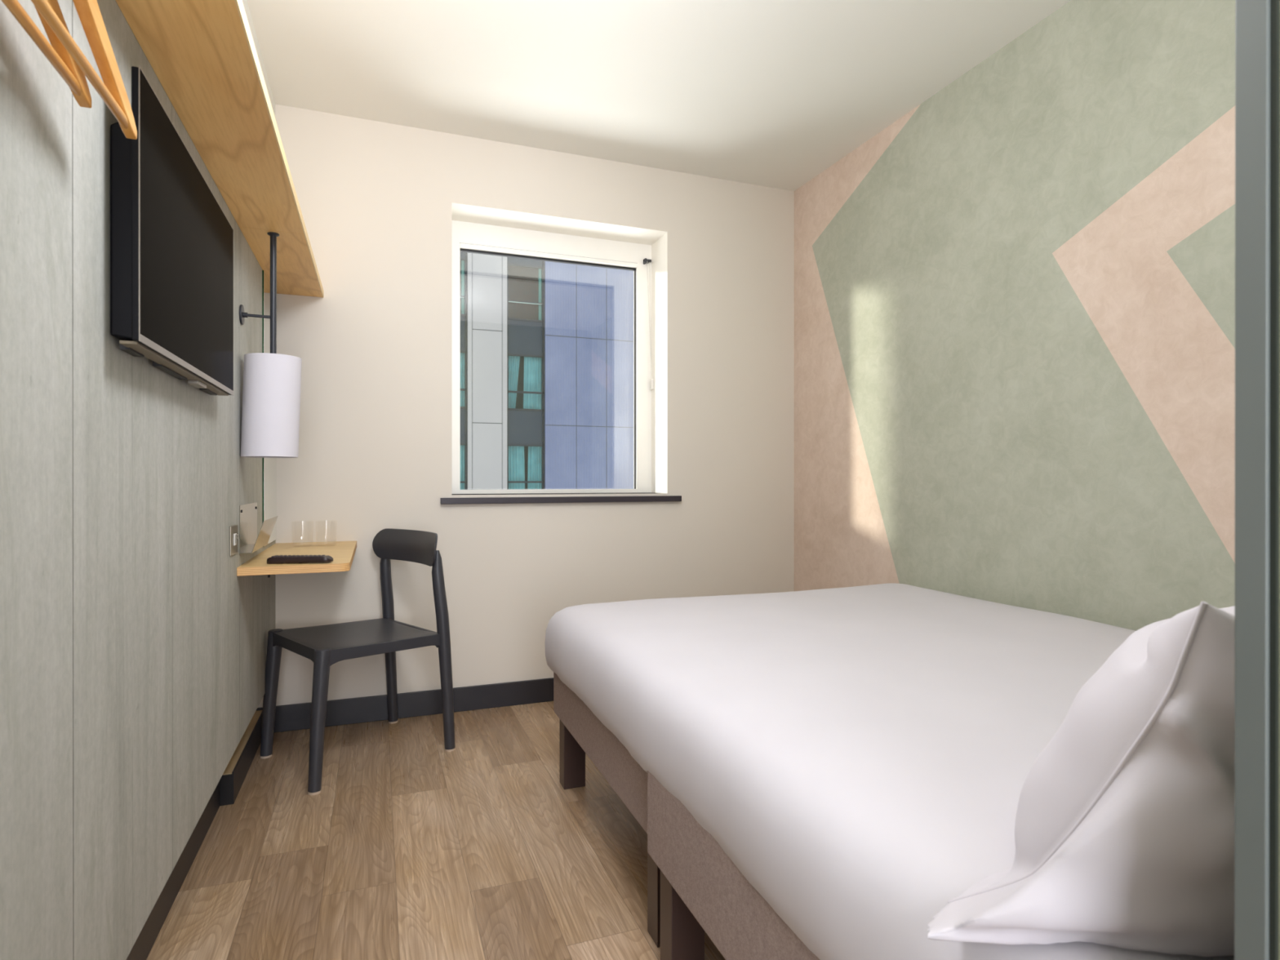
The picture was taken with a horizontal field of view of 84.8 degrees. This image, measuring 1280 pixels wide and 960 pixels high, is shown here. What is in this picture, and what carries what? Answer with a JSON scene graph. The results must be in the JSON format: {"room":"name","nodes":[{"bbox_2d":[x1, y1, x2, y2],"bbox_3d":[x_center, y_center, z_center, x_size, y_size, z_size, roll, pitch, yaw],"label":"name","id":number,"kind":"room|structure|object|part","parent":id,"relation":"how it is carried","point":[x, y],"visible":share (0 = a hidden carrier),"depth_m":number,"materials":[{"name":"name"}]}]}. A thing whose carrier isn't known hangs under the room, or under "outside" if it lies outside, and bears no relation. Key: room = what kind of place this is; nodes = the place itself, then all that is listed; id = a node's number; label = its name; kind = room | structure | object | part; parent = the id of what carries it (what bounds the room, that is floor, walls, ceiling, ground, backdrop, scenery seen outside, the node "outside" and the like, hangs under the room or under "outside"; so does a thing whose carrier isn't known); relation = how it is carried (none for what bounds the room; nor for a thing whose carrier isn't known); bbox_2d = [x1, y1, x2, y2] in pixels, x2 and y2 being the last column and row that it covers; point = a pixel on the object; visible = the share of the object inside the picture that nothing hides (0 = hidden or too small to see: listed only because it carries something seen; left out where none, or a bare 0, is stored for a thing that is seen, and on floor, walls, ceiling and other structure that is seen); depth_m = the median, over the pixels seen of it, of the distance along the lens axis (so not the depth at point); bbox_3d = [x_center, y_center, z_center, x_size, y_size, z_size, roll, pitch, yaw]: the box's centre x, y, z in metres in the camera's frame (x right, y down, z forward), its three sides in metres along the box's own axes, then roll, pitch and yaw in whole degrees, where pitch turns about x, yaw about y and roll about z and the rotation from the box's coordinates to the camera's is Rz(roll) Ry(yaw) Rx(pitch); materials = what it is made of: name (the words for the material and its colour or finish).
{"room":"hotel room","nodes":[
{"label":"hotel room","id":0,"kind":"room"},
{"bbox_2d":[0,0,275,959],"bbox_3d":[-0.700,-0.232,0.541,0.180,2.503,4.706,0,0,-21],"label":"wall","id":1,"kind":"structure","parent":0,"point":[133,646],"depth_m":1.00,"materials":[{"name":"grey-green wood-grain laminate panelling"}]},
{"bbox_2d":[110,66,233,395],"bbox_3d":[-0.891,-0.405,1.375,0.044,0.419,0.730,0,0,-21],"label":"television","id":2,"kind":"object","parent":1,"relation":"attached to","point":[171,240],"visible":0.99,"depth_m":1.17,"materials":[{"name":"plastic"}]},
{"bbox_2d":[126,781,219,959],"bbox_3d":[-0.574,0.880,0.244,0.006,0.240,4.058,0,0,-21],"label":"baseboard","id":3,"kind":"structure","parent":1,"relation":"attached to","point":[141,948],"depth_m":1.65,"materials":[{"name":"black wood"}]},
{"bbox_2d":[115,0,324,297],"bbox_3d":[-0.836,-0.750,1.407,0.174,0.027,2.985,0,0,-21],"label":"wall shelf","id":4,"kind":"object","parent":1,"relation":"attached to","point":[202,54],"visible":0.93,"depth_m":1.41,"materials":[{"name":"brown wood"}]},
{"bbox_2d":[229,524,239,556],"bbox_3d":[-1.131,0.167,1.957,0.009,0.082,0.098,0,0,-21],"label":"wall socket","id":5,"kind":"object","parent":1,"relation":"attached to","point":[233,535],"visible":1,"depth_m":1.94,"materials":[{"name":"metal"}]},
{"bbox_2d":[233,533,236,545],"bbox_3d":[-1.130,0.166,1.957,0.003,0.033,0.028,0,0,-21],"label":"socket","id":6,"kind":"object","parent":5,"relation":"attached to","point":[234,534],"depth_m":1.95,"materials":[{"name":"white plastic"}]},
{"bbox_2d":[219,710,262,805],"bbox_3d":[-1.382,0.948,2.447,0.043,0.098,0.634,0,0,-21],"label":"trim","id":7,"kind":"structure","parent":1,"relation":"attached to","point":[231,781],"depth_m":2.31,"materials":[{"name":"black wood"}]},
{"bbox_2d":[239,502,278,553],"bbox_3d":[-1.194,0.144,2.205,0.064,0.141,0.313,0,0,-21],"label":"brochure holder","id":8,"kind":"object","parent":1,"relation":"attached to","point":[249,541],"visible":1,"depth_m":2.17,"materials":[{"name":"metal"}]},
{"bbox_3d":[-1.223,0.144,2.194,0.002,0.141,0.313,0,0,-21],"label":"plate","id":9,"kind":"part","parent":8,"relation":"part of","materials":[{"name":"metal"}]},
{"bbox_2d":[262,270,276,546],"bbox_3d":[-1.381,-0.251,2.618,0.005,0.970,0.337,0,0,-21],"label":"mirror","id":10,"kind":"object","parent":1,"relation":"attached to","point":[269,464],"visible":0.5,"depth_m":2.55,"materials":[{"name":"green glass"}]},
{"bbox_2d":[239,231,302,457],"bbox_3d":[-1.102,-0.403,2.098,0.163,0.668,0.153,0,0,-21],"label":"wall lamp","id":11,"kind":"object","parent":1,"relation":"attached to","point":[271,390],"visible":1,"depth_m":2.04,"materials":[{"name":"white fabric"}]},
{"bbox_3d":[-1.136,-0.488,2.085,0.082,0.015,0.015,0,0,-21],"label":"bracket arm","id":12,"kind":"part","parent":11,"relation":"part of"},
{"bbox_3d":[-1.102,-0.218,2.098,0.163,0.298,0.153,0,0,-21],"label":"lamp shade","id":13,"kind":"part","parent":11,"relation":"part of","materials":[{"name":"white fabric"}]},
{"bbox_2d":[236,541,356,577],"bbox_3d":[-1.159,0.306,2.445,0.299,0.110,0.819,0,0,-21],"label":"desk","id":14,"kind":"object","parent":1,"relation":"attached to","point":[343,553],"visible":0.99,"depth_m":2.26,"materials":[{"name":"brown wood"}]},
{"bbox_2d":[266,555,333,564],"bbox_3d":[-1.027,0.240,2.120,0.184,0.023,0.044,0,0,-3],"label":"remote control","id":15,"kind":"object","parent":14,"relation":"on","point":[276,559],"visible":1,"depth_m":2.10,"materials":[{"name":"black plastic"}]},
{"bbox_3d":[-0.631,-0.639,0.729,0.083,0.022,0.010,0,0,-21],"label":"peg","id":16,"kind":"object","parent":1,"relation":"attached to","visible":0},
{"bbox_2d":[31,0,137,139],"bbox_3d":[-0.603,-0.551,0.740,0.019,0.190,0.430,0,0,-21],"label":"hanger","id":17,"kind":"object","parent":16,"relation":"hanging from","point":[113,91],"visible":1,"depth_m":0.81,"materials":[{"name":"brown wood"}]},
{"bbox_3d":[-0.642,-0.512,0.840,0.015,0.111,0.215,0,0,-22],"label":"shoulder arm","id":18,"kind":"part","parent":17,"relation":"part of","materials":[{"name":"brown wood"}]},
{"bbox_2d":[146,701,725,959],"bbox_3d":[0.465,0.999,0.981,2.510,0.001,4.746,0,0,-21],"label":"floor","id":19,"kind":"structure","parent":0,"point":[409,847],"depth_m":1.86,"materials":[{"name":"brown wood"}]},
{"bbox_2d":[259,528,455,795],"bbox_3d":[-1.026,0.596,2.560,0.474,0.800,0.527,0,0,43],"label":"desk chair","id":20,"kind":"object","parent":19,"relation":"on","point":[327,645],"visible":1,"depth_m":2.55,"materials":[{"name":"grey plastic"}]},
{"bbox_3d":[-1.330,0.767,2.536,0.054,0.447,0.075,0,0,43],"label":"leg","id":21,"kind":"part","parent":20,"relation":"part of","materials":[{"name":"grey plastic"}]},
{"bbox_3d":[-1.178,0.576,2.398,0.390,0.053,0.017,0,0,43],"label":"seat rail","id":22,"kind":"part","parent":20,"relation":"part of","materials":[{"name":"grey plastic"}]},
{"bbox_3d":[-1.032,0.768,2.255,0.054,0.447,0.075,0,0,43],"label":"leg","id":23,"kind":"part","parent":20,"relation":"part of","materials":[{"name":"grey plastic"}]},
{"bbox_3d":[-1.174,0.583,2.709,0.017,0.065,0.427,0,0,44],"label":"seat rail","id":24,"kind":"part","parent":20,"relation":"part of","materials":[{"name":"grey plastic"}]},
{"bbox_3d":[-1.036,0.562,2.550,0.446,0.032,0.436,0,0,43],"label":"seat","id":25,"kind":"part","parent":20,"relation":"part of","materials":[{"name":"grey plastic"}]},
{"bbox_3d":[-0.867,0.583,2.421,0.017,0.065,0.427,0,0,42],"label":"seat rail","id":26,"kind":"part","parent":20,"relation":"part of","materials":[{"name":"grey plastic"}]},
{"bbox_3d":[-1.027,0.624,2.864,0.045,0.733,0.084,0,0,20],"label":"leg","id":27,"kind":"part","parent":20,"relation":"part of","materials":[{"name":"grey plastic"}]},
{"bbox_3d":[-0.888,0.256,2.706,0.474,0.120,0.070,0,0,43],"label":"backrest","id":28,"kind":"part","parent":20,"relation":"part of","materials":[{"name":"grey plastic"}]},
{"bbox_3d":[-0.884,0.589,2.711,0.400,0.053,0.015,0,0,43],"label":"seat rail","id":29,"kind":"part","parent":20,"relation":"part of","materials":[{"name":"grey plastic"}]},
{"bbox_3d":[-0.722,0.624,2.578,0.084,0.733,0.045,0,0,-23],"label":"leg","id":30,"kind":"part","parent":20,"relation":"part of","materials":[{"name":"grey plastic"}]},
{"bbox_2d":[553,671,820,959],"bbox_3d":[0.729,0.688,1.655,1.481,0.620,1.985,0,0,-21],"label":"bed","id":31,"kind":"object","parent":19,"relation":"on","point":[694,888],"visible":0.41,"depth_m":1.37,"materials":[{"name":"beige fabric"}]},
{"bbox_3d":[-0.221,0.881,2.297,0.072,0.232,0.060,0,0,-21],"label":"leg","id":32,"kind":"part","parent":31,"relation":"part of","materials":[{"name":"brown wood"}]},
{"bbox_3d":[0.060,0.882,1.535,0.072,0.232,0.060,0,0,-21],"label":"leg","id":33,"kind":"part","parent":31,"relation":"part of","materials":[{"name":"brown wood"}]},
{"bbox_3d":[0.085,0.886,1.413,0.072,0.224,0.060,0,0,-21],"label":"leg","id":34,"kind":"part","parent":31,"relation":"part of","materials":[{"name":"brown wood"}]},
{"bbox_2d":[544,582,1234,959],"bbox_3d":[0.715,0.507,1.680,1.496,0.223,1.991,0,0,-21],"label":"duvet","id":35,"kind":"object","parent":31,"relation":"on","point":[863,757],"visible":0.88,"depth_m":1.21,"materials":[{"name":"white fabric"}]},
{"bbox_2d":[926,601,1235,956],"bbox_3d":[0.668,0.259,0.773,0.850,0.331,0.341,0,0,-21],"label":"pillow","id":36,"kind":"object","parent":35,"relation":"on","point":[1124,827],"visible":0.91,"depth_m":0.59,"materials":[{"name":"white fabric"}]},
{"bbox_2d":[257,104,794,707],"bbox_3d":[-0.441,-0.261,3.392,2.670,2.553,0.450,0,0,-21],"label":"wall","id":37,"kind":"structure","parent":0,"point":[379,202],"depth_m":3.08,"materials":[{"name":"beige paint"}]},
{"bbox_2d":[256,677,553,733],"bbox_3d":[-0.359,0.945,3.177,2.470,0.102,0.014,0,0,-21],"label":"baseboard","id":38,"kind":"structure","parent":37,"relation":"attached to","point":[294,717],"depth_m":2.95,"materials":[{"name":"black wood"}]},
{"bbox_2d":[440,220,681,504],"bbox_3d":[-0.401,-0.545,3.379,1.116,1.294,0.450,0,0,-21],"label":"window","id":39,"kind":"structure","parent":37,"relation":"in","point":[462,232],"depth_m":3.39,"materials":[{"name":"white plastic"}]},
{"bbox_2d":[459,242,653,389],"bbox_3d":[-0.383,-0.785,3.386,0.949,0.656,0.044,0,0,-21],"label":"roller blind","id":40,"kind":"object","parent":39,"relation":"attached to","point":[461,245],"visible":1,"depth_m":3.40,"materials":[{"name":"white fabric"}]},
{"bbox_3d":[0.047,-0.793,3.534,0.028,0.620,0.003,0,0,-21],"label":"bead chain","id":41,"kind":"part","parent":40,"relation":"part of","materials":[{"name":"white plastic"}]},
{"bbox_3d":[-0.363,0.089,3.279,1.116,0.026,0.235,0,0,-21],"label":"sill","id":42,"kind":"part","parent":39,"relation":"part of","materials":[{"name":"stone"}]},
{"bbox_2d":[247,0,1071,191],"bbox_3d":[0.458,-1.534,1.081,2.610,0.100,5.106,0,0,-21],"label":"ceiling","id":43,"kind":"structure","parent":0,"point":[767,93],"depth_m":2.54,"materials":[{"name":"paint"}]},
{"bbox_2d":[794,0,1235,631],"bbox_3d":[1.668,-0.259,1.431,0.100,2.553,4.706,0,0,-21],"label":"wall","id":44,"kind":"structure","parent":0,"point":[1015,298],"depth_m":2.28,"materials":[{"name":"green paint"}]},
{"bbox_2d":[1278,92,1279,959],"bbox_3d":[1.425,-0.241,-0.159,1.469,2.483,1.896,0,0,-21],"label":"wall","id":45,"kind":"structure","parent":0,"point":[1279,92],"depth_m":0.45,"materials":[{"name":"grey paint"}]},
{"bbox_2d":[1234,0,1270,959],"bbox_3d":[0.426,-0.241,0.470,0.052,2.481,0.018,0,0,-21],"label":"trim","id":46,"kind":"structure","parent":45,"relation":"attached to","point":[1252,17],"depth_m":0.46,"materials":[{"name":"grey metal"}]},
{"bbox_2d":[1269,0,1279,959],"bbox_3d":[0.417,-0.241,0.455,0.019,2.481,0.004,0,0,-21],"label":"trim","id":47,"kind":"structure","parent":45,"relation":"attached to","point":[1274,4],"depth_m":0.45,"materials":[{"name":"grey metal"}]},
{"label":"outside","id":48,"kind":"structure","parent":0,"visible":0},
{"bbox_2d":[460,251,633,489],"bbox_3d":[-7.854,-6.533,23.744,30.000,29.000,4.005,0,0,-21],"label":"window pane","id":49,"kind":"structure","parent":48,"point":[547,347],"depth_m":23.49,"materials":[{"name":"glass"}]},
{"bbox_2d":[460,260,461,313],"bbox_3d":[-6.279,-6.212,22.538,1.060,1.800,0.030,0,0,-21],"label":"blind","id":50,"kind":"object","parent":49,"relation":"hanging from","point":[460,260],"depth_m":22.70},
{"bbox_2d":[460,352,464,406],"bbox_3d":[-6.229,-3.232,22.566,1.219,1.800,0.100,0,0,-21],"label":"curtain","id":51,"kind":"object","parent":49,"relation":"hanging from","point":[462,354],"depth_m":22.74,"materials":[{"name":"teal fabric"}]},
{"bbox_2d":[460,444,464,489],"bbox_3d":[-6.229,-0.252,22.570,1.219,1.800,0.100,0,0,-21],"label":"curtain","id":52,"kind":"object","parent":49,"relation":"hanging from","point":[462,446],"depth_m":22.73,"materials":[{"name":"teal fabric"}]},
{"bbox_3d":[-6.184,-7.711,22.439,1.270,1.200,0.060,0,0,-21],"label":"spandrel panel","id":53,"kind":"part","parent":49,"relation":"part of","materials":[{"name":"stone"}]},
{"bbox_3d":[-6.184,-4.731,22.443,1.270,1.200,0.060,0,0,-21],"label":"spandrel panel","id":54,"kind":"part","parent":49,"relation":"part of","materials":[{"name":"stone"}]},
{"bbox_3d":[-6.184,-1.751,22.447,1.270,1.200,0.060,0,0,-21],"label":"spandrel panel","id":55,"kind":"part","parent":49,"relation":"part of","materials":[{"name":"stone"}]},
{"bbox_3d":[-6.173,-6.786,22.412,1.270,3.010,0.080,0,0,-21],"label":"bay frame","id":56,"kind":"part","parent":49,"relation":"part of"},
{"bbox_3d":[-6.173,-3.806,22.416,1.270,3.010,0.080,0,0,-21],"label":"bay frame","id":57,"kind":"part","parent":49,"relation":"part of","materials":[{"name":"teal glass"}]},
{"bbox_3d":[-6.173,-0.826,22.420,1.270,3.010,0.080,0,0,-21],"label":"bay frame","id":58,"kind":"part","parent":49,"relation":"part of","materials":[{"name":"teal glass"}]},
{"bbox_2d":[508,265,538,319],"bbox_3d":[-3.910,-6.213,23.428,1.060,1.800,0.030,0,0,-21],"label":"blind","id":59,"kind":"object","parent":49,"relation":"hanging from","point":[523,282],"depth_m":23.42,"materials":[{"name":"beige fabric"}]},
{"bbox_2d":[508,355,542,408],"bbox_3d":[-3.861,-3.233,23.456,1.219,1.800,0.100,0,0,-21],"label":"curtain","id":60,"kind":"object","parent":49,"relation":"hanging from","point":[532,382],"depth_m":23.49,"materials":[{"name":"teal fabric"}]},
{"bbox_2d":[508,445,542,489],"bbox_3d":[-3.861,-0.253,23.460,1.219,1.800,0.100,0,0,-21],"label":"curtain","id":61,"kind":"object","parent":49,"relation":"hanging from","point":[516,454],"depth_m":23.45,"materials":[{"name":"teal fabric"}]},
{"bbox_3d":[-3.815,-7.713,23.328,1.270,1.200,0.060,0,0,-21],"label":"spandrel panel","id":62,"kind":"part","parent":49,"relation":"part of","materials":[{"name":"stone"}]},
{"bbox_3d":[-3.815,-4.733,23.332,1.270,1.200,0.060,0,0,-21],"label":"spandrel panel","id":63,"kind":"part","parent":49,"relation":"part of","materials":[{"name":"stone"}]},
{"bbox_3d":[-3.815,-1.753,23.337,1.270,1.200,0.060,0,0,-21],"label":"spandrel panel","id":64,"kind":"part","parent":49,"relation":"part of","materials":[{"name":"stone"}]},
{"bbox_3d":[-3.804,-6.787,23.301,1.270,3.010,0.080,0,0,-21],"label":"bay frame","id":65,"kind":"part","parent":49,"relation":"part of","materials":[{"name":"glass"}]},
{"bbox_3d":[-3.804,-3.808,23.305,1.270,3.010,0.080,0,0,-21],"label":"bay frame","id":66,"kind":"part","parent":49,"relation":"part of","materials":[{"name":"teal glass"}]},
{"bbox_3d":[-3.804,-0.828,23.310,1.270,3.010,0.080,0,0,-21],"label":"bay frame","id":67,"kind":"part","parent":49,"relation":"part of","materials":[{"name":"teal glass"}]},
{"bbox_3d":[-0.604,-0.638,0.657,0.083,0.022,0.010,0,0,-21],"label":"peg","id":68,"kind":"object","parent":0,"visible":0},
{"bbox_2d":[1,0,91,107],"bbox_3d":[-0.600,-0.550,0.658,0.019,0.190,0.430,0,0,-21],"label":"hanger","id":69,"kind":"object","parent":68,"relation":"hanging from","point":[55,52],"visible":0.76,"depth_m":0.77,"materials":[{"name":"brown wood"}]},
{"bbox_3d":[-0.639,-0.511,0.759,0.015,0.111,0.215,0,0,-22],"label":"shoulder arm","id":70,"kind":"part","parent":69,"relation":"part of","materials":[{"name":"brown wood"}]}
]}

